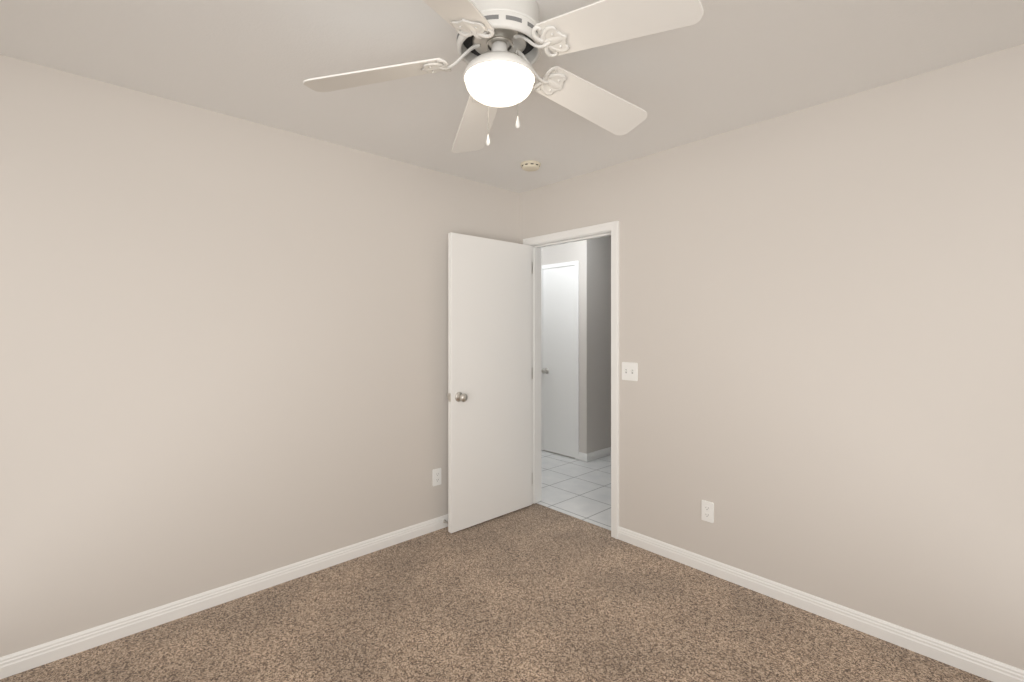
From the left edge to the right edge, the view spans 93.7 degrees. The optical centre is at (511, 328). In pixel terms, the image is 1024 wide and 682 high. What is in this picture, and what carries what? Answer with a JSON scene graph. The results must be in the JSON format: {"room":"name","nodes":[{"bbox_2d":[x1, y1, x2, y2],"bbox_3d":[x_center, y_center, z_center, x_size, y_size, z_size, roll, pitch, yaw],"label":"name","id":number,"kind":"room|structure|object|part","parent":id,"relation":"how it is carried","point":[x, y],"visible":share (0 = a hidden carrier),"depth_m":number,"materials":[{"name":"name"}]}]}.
{"room":"empty bedroom","nodes":[
{"label":"empty bedroom","id":0,"kind":"room"},
{"bbox_2d":[0,54,519,656],"bbox_3d":[-1.228,0.146,2.683,3.420,2.440,0.120,0,0,-43],"label":"wall","id":1,"kind":"structure","parent":0,"point":[222,348],"depth_m":2.33,"materials":[{"name":"grey paint"}]},
{"bbox_2d":[0,514,447,678],"bbox_3d":[-1.138,1.326,2.675,3.300,0.080,0.014,0,0,-43],"label":"baseboard","id":2,"kind":"structure","parent":1,"relation":"attached to","point":[30,658],"depth_m":2.30,"materials":[{"name":"white wood"}]},
{"bbox_2d":[432,468,440,485],"bbox_3d":[-0.509,1.010,3.266,0.070,0.114,0.008,0,0,-43],"label":"outlet","id":3,"kind":"object","parent":1,"relation":"attached to","point":[436,477],"visible":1,"depth_m":3.26,"materials":[{"name":"white plastic"}]},
{"bbox_2d":[0,503,991,681],"bbox_3d":[-0.012,1.391,1.513,3.362,0.050,3.250,0,0,-43],"label":"floor","id":4,"kind":"structure","parent":0,"point":[535,592],"depth_m":2.18,"materials":[{"name":"brown carpet"}]},
{"bbox_2d":[0,0,1023,192],"bbox_3d":[-0.035,-1.124,1.492,3.540,0.100,3.490,0,0,-43],"label":"ceiling","id":5,"kind":"structure","parent":0,"point":[721,66],"depth_m":1.93,"materials":[{"name":"white paint"}]},
{"bbox_2d":[457,0,541,145],"bbox_3d":[-0.042,-0.858,1.625,0.288,0.433,0.288,0,0,-43],"label":"ceiling fan","id":6,"kind":"object","parent":5,"relation":"hanging from","point":[507,20],"depth_m":1.54,"materials":[{"name":"white metal"}]},
{"bbox_2d":[303,53,465,91],"bbox_3d":[-0.403,-0.892,1.633,0.599,0.150,0.194,0,0,2],"label":"blade","id":7,"kind":"object","parent":6,"relation":"attached to","point":[329,83],"depth_m":1.63,"materials":[{"name":"white wood"}]},
{"bbox_3d":[-0.216,-0.920,1.623,0.191,0.093,0.121,0,0,26],"label":"ceiling fan blade bracket","id":8,"kind":"part","parent":7,"relation":"part of","materials":[{"name":"white metal"}]},
{"bbox_2d":[423,0,520,62],"bbox_3d":[-0.164,-0.891,1.286,0.190,0.149,0.602,0,0,20],"label":"blade","id":9,"kind":"object","parent":6,"relation":"attached to","point":[463,15],"depth_m":1.37,"materials":[{"name":"white wood"}]},
{"bbox_3d":[-0.096,-0.920,1.462,0.123,0.091,0.193,0,0,41],"label":"ceiling fan blade bracket","id":10,"kind":"part","parent":9,"relation":"part of","materials":[{"name":"white metal"}]},
{"bbox_2d":[452,95,497,152],"bbox_3d":[-0.147,-0.869,2.036,0.160,0.103,0.473,0,0,-16],"label":"blade","id":11,"kind":"object","parent":6,"relation":"attached to","point":[473,130],"depth_m":2.05,"materials":[{"name":"white wood"}]},
{"bbox_3d":[-0.084,-0.778,1.684,0.015,0.274,0.015,0,0,-43],"label":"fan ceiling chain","id":12,"kind":"part","parent":6,"relation":"part of","materials":[{"name":"white metal"}]},
{"bbox_2d":[465,61,532,106],"bbox_3d":[-0.042,-0.808,1.625,0.230,0.072,0.230,0,0,-43],"label":"globe","id":13,"kind":"object","parent":6,"relation":"attached to","point":[495,83],"visible":1,"depth_m":1.56,"materials":[{"name":"white glass"}]},
{"bbox_3d":[0.019,-0.785,1.575,0.015,0.259,0.015,0,0,-43],"label":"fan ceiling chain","id":14,"kind":"part","parent":6,"relation":"part of","materials":[{"name":"white metal"}]},
{"bbox_2d":[533,67,646,135],"bbox_3d":[0.266,-0.891,1.812,0.600,0.149,0.184,0,0,-34],"label":"blade","id":15,"kind":"object","parent":6,"relation":"attached to","point":[618,116],"depth_m":1.85,"materials":[{"name":"white wood"}]},
{"bbox_3d":[0.110,-0.920,1.706,0.124,0.091,0.190,0,0,35],"label":"ceiling fan blade bracket","id":16,"kind":"part","parent":15,"relation":"part of","materials":[{"name":"white metal"}]},
{"bbox_2d":[516,0,703,83],"bbox_3d":[0.245,-0.891,1.406,0.600,0.149,0.196,0,0,38],"label":"blade","id":17,"kind":"object","parent":6,"relation":"attached to","point":[599,23],"depth_m":1.36,"materials":[{"name":"white wood"}]},
{"bbox_3d":[0.098,-0.920,1.524,0.124,0.091,0.191,0,0,-28],"label":"ceiling fan blade bracket","id":18,"kind":"part","parent":17,"relation":"part of","materials":[{"name":"white metal"}]},
{"bbox_2d":[520,160,540,170],"bbox_3d":[0.121,-1.056,3.128,0.132,0.035,0.132,0,0,-43],"label":"smoke detector","id":19,"kind":"object","parent":5,"relation":"attached to","point":[530,165],"visible":1,"depth_m":3.09,"materials":[{"name":"beige plastic"}]},
{"bbox_2d":[541,238,596,457],"bbox_3d":[0.045,0.146,5.805,0.120,2.440,2.250,0,0,-43],"label":"wall","id":20,"kind":"structure","parent":0,"point":[593,256],"depth_m":5.00,"materials":[{"name":"grey paint"}]},
{"bbox_2d":[541,260,578,459],"bbox_3d":[0.481,0.327,5.186,0.088,2.078,0.556,0,0,-43],"label":"door","id":21,"kind":"structure","parent":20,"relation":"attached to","point":[558,370],"depth_m":5.19,"materials":[{"name":"white paint"}]},
{"bbox_3d":[0.360,0.466,5.306,0.076,0.066,0.066,0,0,-43],"label":"knob","id":22,"kind":"part","parent":21,"relation":"part of","materials":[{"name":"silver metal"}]},
{"bbox_2d":[537,450,610,530],"bbox_3d":[1.519,1.393,4.636,3.138,0.046,5.970,0,0,-43],"label":"floor","id":23,"kind":"structure","parent":0,"point":[576,488],"depth_m":4.14,"materials":[{"name":"white tile"}]},
{"bbox_2d":[597,236,610,450],"bbox_3d":[1.470,0.146,5.678,1.790,2.440,0.120,0,0,-43],"label":"wall","id":24,"kind":"structure","parent":0,"point":[603,243],"depth_m":5.14,"materials":[{"name":"grey paint"}]},
{"bbox_2d":[584,447,610,461],"bbox_3d":[1.466,1.326,5.583,1.924,0.080,0.014,0,0,-43],"label":"baseboard","id":25,"kind":"structure","parent":24,"relation":"attached to","point":[591,456],"depth_m":5.04,"materials":[{"name":"white wood"}]},
{"bbox_2d":[520,44,1023,669],"bbox_3d":[1.216,0.146,2.658,0.120,2.440,3.490,0,0,-43],"label":"wall","id":26,"kind":"structure","parent":0,"point":[822,328],"depth_m":2.23,"materials":[{"name":"grey paint"}]},
{"bbox_2d":[523,221,618,538],"bbox_3d":[0.443,0.351,3.487,0.128,2.030,0.803,0,0,-43],"label":"door frame","id":27,"kind":"structure","parent":26,"relation":"in","point":[536,379],"depth_m":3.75,"materials":[{"name":"white wood"}]},
{"bbox_2d":[448,232,531,532],"bbox_3d":[-0.137,0.358,3.443,0.757,1.992,0.035,0,0,-43],"label":"door leaf","id":28,"kind":"structure","parent":27,"relation":"attached to","point":[490,374],"depth_m":3.39,"materials":[{"name":"white paint"}]},
{"bbox_2d":[447,392,467,401],"bbox_3d":[-0.382,0.456,3.215,0.104,0.066,0.186,0,0,-43],"label":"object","id":29,"kind":"structure","parent":28,"relation":"attached to","point":[460,396],"depth_m":3.18,"materials":[{"name":"silver metal"}]},
{"bbox_2d":[532,262,532,483],"bbox_3d":[0.149,0.346,3.734,0.033,1.728,0.002,0,0,-43],"label":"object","id":30,"kind":"object","parent":27,"relation":"attached to","point":[532,370],"visible":0.36,"depth_m":3.74,"materials":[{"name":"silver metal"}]},
{"bbox_2d":[622,362,637,380],"bbox_3d":[0.746,0.273,3.061,0.018,0.116,0.116,0,0,-43],"label":"light switch","id":31,"kind":"object","parent":26,"relation":"attached to","point":[629,371],"visible":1,"depth_m":3.06,"materials":[{"name":"white plastic"}]},
{"bbox_2d":[701,500,713,522],"bbox_3d":[1.096,1.026,2.693,0.008,0.114,0.070,0,0,-43],"label":"outlet","id":32,"kind":"object","parent":26,"relation":"attached to","point":[707,511],"visible":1,"depth_m":2.69,"materials":[{"name":"white plastic"}]},
{"bbox_2d":[618,526,1023,681],"bbox_3d":[1.470,1.326,2.287,0.014,0.080,2.280,0,0,-43],"label":"baseboard","id":33,"kind":"structure","parent":26,"relation":"attached to","point":[990,669],"depth_m":2.22,"materials":[{"name":"white wood"}]}
]}

